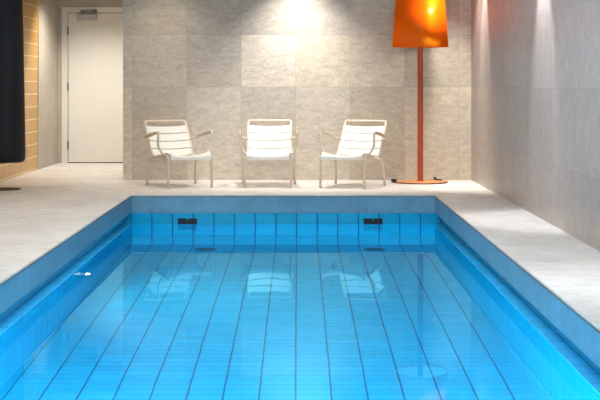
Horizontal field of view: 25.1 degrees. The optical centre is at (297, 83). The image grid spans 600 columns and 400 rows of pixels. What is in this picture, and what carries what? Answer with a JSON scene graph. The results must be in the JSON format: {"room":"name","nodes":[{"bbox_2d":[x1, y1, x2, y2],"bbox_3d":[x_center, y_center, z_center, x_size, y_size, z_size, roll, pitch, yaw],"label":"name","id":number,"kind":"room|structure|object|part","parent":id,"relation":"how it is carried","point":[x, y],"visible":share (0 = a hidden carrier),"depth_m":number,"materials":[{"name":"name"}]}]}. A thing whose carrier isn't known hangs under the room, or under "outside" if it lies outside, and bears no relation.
{"room":"indoor swimming pool","nodes":[
{"label":"indoor swimming pool","id":0,"kind":"room"},
{"bbox_2d":[0,0,37,181],"bbox_3d":[-3.440,-0.200,8.165,0.200,2.600,18.330,0,0,0],"label":"tiled wall","id":1,"kind":"structure","parent":0,"point":[30,7],"depth_m":16.86,"materials":[{"name":"tile"}]},
{"bbox_2d":[38,0,38,169],"bbox_3d":[-3.434,-0.200,17.345,0.212,2.600,0.030,0,0,0],"label":"trim","id":2,"kind":"structure","parent":1,"relation":"attached to","point":[38,0],"depth_m":17.33,"materials":[{"name":"metal"}]},
{"bbox_2d":[39,0,57,168],"bbox_3d":[-3.442,-0.200,18.080,0.196,2.600,1.440,0,0,0],"label":"wall","id":3,"kind":"structure","parent":0,"point":[48,9],"depth_m":18.09,"materials":[{"name":"stone"}]},
{"bbox_2d":[0,220,122,321],"bbox_3d":[-1.793,1.360,7.690,0.120,0.160,11.380,0,0,0],"label":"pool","id":4,"kind":"object","parent":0,"point":[26,297],"visible":0.2,"depth_m":9.57,"materials":[{"name":"tile"}]},
{"bbox_2d":[0,196,131,313],"bbox_3d":[-1.728,1.196,7.690,0.150,0.167,11.380,0,0,0],"label":"trim","id":5,"kind":"structure","parent":4,"relation":"on","point":[11,291],"depth_m":9.24,"materials":[{"name":"blue tile"}]},
{"bbox_2d":[58,0,122,162],"bbox_3d":[-2.220,-0.200,18.900,2.640,2.600,0.200,0,0,0],"label":"wall","id":6,"kind":"structure","parent":0,"point":[61,3],"depth_m":18.80,"materials":[{"name":"paint"}]},
{"bbox_2d":[62,7,122,162],"bbox_3d":[-2.743,0.015,18.817,1.095,2.170,0.205,0,0,0],"label":"door","id":7,"kind":"structure","parent":6,"relation":"in","point":[92,37],"depth_m":18.79,"materials":[{"name":"paint"}]},
{"bbox_3d":[-2.905,-0.998,18.748,0.230,0.075,0.067,0,0,0],"label":"closer arm","id":8,"kind":"part","parent":7,"relation":"part of","materials":[{"name":"metal"}]},
{"bbox_2d":[123,213,442,223],"bbox_3d":[-0.148,2.150,13.480,3.609,1.740,0.200,0,0,0],"label":"pool","id":9,"kind":"object","parent":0,"point":[132,218],"visible":0.07,"depth_m":13.38,"materials":[{"name":"tile"}]},
{"bbox_2d":[178,218,196,223],"bbox_3d":[-1.095,1.362,13.373,0.188,0.060,0.014,0,0,0],"label":"skimmer","id":10,"kind":"object","parent":9,"relation":"attached to","point":[180,220],"visible":1,"depth_m":13.37,"materials":[{"name":"black plastic"}]},
{"bbox_2d":[131,197,434,212],"bbox_3d":[-0.148,1.196,13.455,3.309,0.167,0.150,0,0,0],"label":"trim","id":11,"kind":"structure","parent":9,"relation":"on","point":[138,204],"depth_m":13.38,"materials":[{"name":"blue tile"}]},
{"bbox_2d":[132,196,433,196],"bbox_3d":[-0.148,1.115,13.428,3.009,0.007,0.104,0,0,0],"label":"trim","id":12,"kind":"structure","parent":11,"relation":"on","point":[132,196],"depth_m":13.38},
{"bbox_2d":[364,218,382,223],"bbox_3d":[0.743,1.362,13.373,0.188,0.060,0.014,0,0,0],"label":"skimmer","id":13,"kind":"object","parent":9,"relation":"attached to","point":[366,220],"visible":1,"depth_m":13.37,"materials":[{"name":"black plastic"}]},
{"bbox_2d":[123,0,470,179],"bbox_3d":[0.090,-0.200,15.595,4.190,2.600,0.250,0,0,0],"label":"wall","id":14,"kind":"structure","parent":0,"point":[219,66],"depth_m":15.47,"materials":[{"name":"stone"}]},
{"bbox_2d":[0,163,599,330],"bbox_3d":[-0.677,1.106,8.900,5.325,0.012,19.800,0,0,0],"label":"floor","id":15,"kind":"structure","parent":0,"point":[53,203],"depth_m":11.65,"materials":[{"name":"concrete"}]},
{"bbox_2d":[0,187,20,190],"bbox_3d":[-3.060,1.095,14.080,0.340,0.011,0.340,0,0,0],"label":"floor plate","id":16,"kind":"object","parent":15,"relation":"on","point":[1,188],"visible":1,"depth_m":14.07,"materials":[{"name":"metal"}]},
{"bbox_2d":[143,120,213,188],"bbox_3d":[-1.300,0.750,14.579,0.662,0.707,0.809,0,0,-26],"label":"armchair","id":17,"kind":"object","parent":15,"relation":"on","point":[154,134],"visible":1,"depth_m":14.75,"materials":[{"name":"white metal"}]},
{"bbox_3d":[-1.566,0.941,14.529,0.034,0.325,0.284,0,0,-36],"label":"leg","id":18,"kind":"part","parent":17,"relation":"part of","materials":[{"name":"beige metal"}]},
{"bbox_3d":[-1.393,0.922,14.214,0.028,0.357,0.200,0,0,-24],"label":"leg","id":19,"kind":"part","parent":17,"relation":"part of","materials":[{"name":"beige metal"}]},
{"bbox_3d":[-1.308,0.598,14.595,0.502,0.404,0.773,0,0,-26],"label":"frame","id":20,"kind":"part","parent":17,"relation":"part of","materials":[{"name":"white metal"}]},
{"bbox_3d":[-1.097,0.941,14.757,0.034,0.325,0.284,0,0,-16],"label":"leg","id":21,"kind":"part","parent":17,"relation":"part of","materials":[{"name":"beige metal"}]},
{"bbox_3d":[-0.956,0.922,14.428,0.028,0.357,0.200,0,0,-28],"label":"leg","id":22,"kind":"part","parent":17,"relation":"part of","materials":[{"name":"beige metal"}]},
{"bbox_2d":[238,119,298,187],"bbox_3d":[-0.318,0.750,14.678,0.662,0.707,0.809,0,0,0],"label":"armchair","id":23,"kind":"object","parent":15,"relation":"on","point":[266,140],"visible":1,"depth_m":14.88,"materials":[{"name":"white metal"}]},
{"bbox_3d":[-0.561,0.922,14.391,0.028,0.357,0.200,0,0,2],"label":"leg","id":24,"kind":"part","parent":23,"relation":"part of","materials":[{"name":"beige metal"}]},
{"bbox_3d":[-0.318,0.598,14.696,0.502,0.404,0.773,0,0,0],"label":"frame","id":25,"kind":"part","parent":23,"relation":"part of","materials":[{"name":"white metal"}]},
{"bbox_3d":[-0.075,0.922,14.391,0.028,0.357,0.200,0,0,-2],"label":"leg","id":26,"kind":"part","parent":23,"relation":"part of","materials":[{"name":"beige metal"}]},
{"bbox_3d":[-0.057,0.941,14.749,0.034,0.325,0.284,0,0,10],"label":"leg","id":27,"kind":"part","parent":23,"relation":"part of","materials":[{"name":"beige metal"}]},
{"bbox_2d":[318,120,387,188],"bbox_3d":[0.605,0.750,14.571,0.662,0.707,0.809,0,0,22],"label":"armchair","id":28,"kind":"object","parent":15,"relation":"on","point":[376,134],"visible":1,"depth_m":14.75,"materials":[{"name":"white metal"}]},
{"bbox_3d":[0.272,0.922,14.396,0.028,0.357,0.200,0,0,24],"label":"leg","id":29,"kind":"part","parent":28,"relation":"part of","materials":[{"name":"beige metal"}]},
{"bbox_3d":[0.390,0.941,14.735,0.034,0.325,0.284,0,0,12],"label":"leg","id":30,"kind":"part","parent":28,"relation":"part of","materials":[{"name":"beige metal"}]},
{"bbox_3d":[0.612,0.598,14.588,0.502,0.404,0.773,0,0,22],"label":"frame","id":31,"kind":"part","parent":28,"relation":"part of","materials":[{"name":"white metal"}]},
{"bbox_3d":[0.723,0.922,14.214,0.028,0.357,0.200,0,0,20],"label":"leg","id":32,"kind":"part","parent":28,"relation":"part of","materials":[{"name":"beige metal"}]},
{"bbox_3d":[0.873,0.941,14.540,0.034,0.325,0.284,0,0,32],"label":"leg","id":33,"kind":"part","parent":28,"relation":"part of","materials":[{"name":"beige metal"}]},
{"bbox_2d":[391,0,447,184],"bbox_3d":[1.357,0.083,15.086,0.642,2.035,0.636,0,0,0],"label":"floor lamp","id":34,"kind":"object","parent":15,"relation":"on","point":[420,24],"visible":1,"depth_m":14.87,"materials":[{"name":"orange paint"}]},
{"bbox_3d":[1.366,-0.674,15.080,0.624,0.522,0.624,0,0,0],"label":"lamp shade","id":35,"kind":"part","parent":34,"relation":"part of","materials":[{"name":"orange paint"}]},
{"bbox_2d":[443,221,599,374],"bbox_3d":[1.496,1.360,7.690,0.120,0.160,11.380,0,0,0],"label":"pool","id":36,"kind":"object","parent":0,"point":[536,311],"visible":0.22,"depth_m":8.20,"materials":[{"name":"tile"}]},
{"bbox_2d":[434,196,599,367],"bbox_3d":[1.431,1.196,7.690,0.150,0.167,11.380,0,0,0],"label":"trim","id":37,"kind":"structure","parent":36,"relation":"on","point":[586,338],"depth_m":7.77,"materials":[{"name":"blue tile"}]},
{"bbox_2d":[471,0,599,250],"bbox_3d":[2.085,-0.200,7.235,0.200,2.600,16.470,0,0,0],"label":"wall","id":38,"kind":"structure","parent":0,"point":[535,64],"depth_m":11.05,"materials":[{"name":"stone"}]},
{"bbox_3d":[-0.677,-1.550,9.000,5.725,0.100,20.000,0,0,0],"label":"ceiling","id":39,"kind":"structure","parent":0,"visible":0},
{"bbox_2d":[0,0,25,162],"bbox_3d":[-3.060,-0.342,14.100,0.424,2.317,0.424,0,0,0],"label":"cylinder","id":40,"kind":"object","parent":39,"relation":"hanging from","point":[12,89],"visible":1,"depth_m":13.94,"materials":[{"name":"black leather"}]},
{"bbox_3d":[-0.149,2.970,7.690,3.609,0.100,11.780,0,0,0],"label":"floor","id":41,"kind":"structure","parent":0,"visible":0},
{"bbox_2d":[0,224,599,399],"bbox_3d":[-0.148,2.165,7.690,3.049,1.550,11.420,0,0,0],"label":"pool water","id":42,"kind":"object","parent":41,"relation":"on","point":[161,311],"visible":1,"depth_m":7.80,"materials":[{"name":"blue liquid"}]},
{"bbox_3d":[-1.803,2.215,7.690,0.300,1.610,11.380,0,0,0],"label":"pool","id":43,"kind":"object","parent":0,"visible":0},
{"bbox_2d":[0,224,130,334],"bbox_3d":[-1.691,1.398,7.690,0.084,0.024,11.380,0,0,0],"label":"trim","id":44,"kind":"structure","parent":43,"relation":"on","point":[23,309],"depth_m":9.38,"materials":[{"name":"tile"}]},
{"bbox_3d":[1.506,2.215,7.690,0.300,1.610,11.380,0,0,0],"label":"pool","id":45,"kind":"object","parent":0,"visible":0},
{"bbox_2d":[435,224,599,393],"bbox_3d":[1.394,1.398,7.690,0.084,0.024,11.380,0,0,0],"label":"trim","id":46,"kind":"structure","parent":45,"relation":"on","point":[592,377],"depth_m":7.98,"materials":[{"name":"tile"}]}
]}

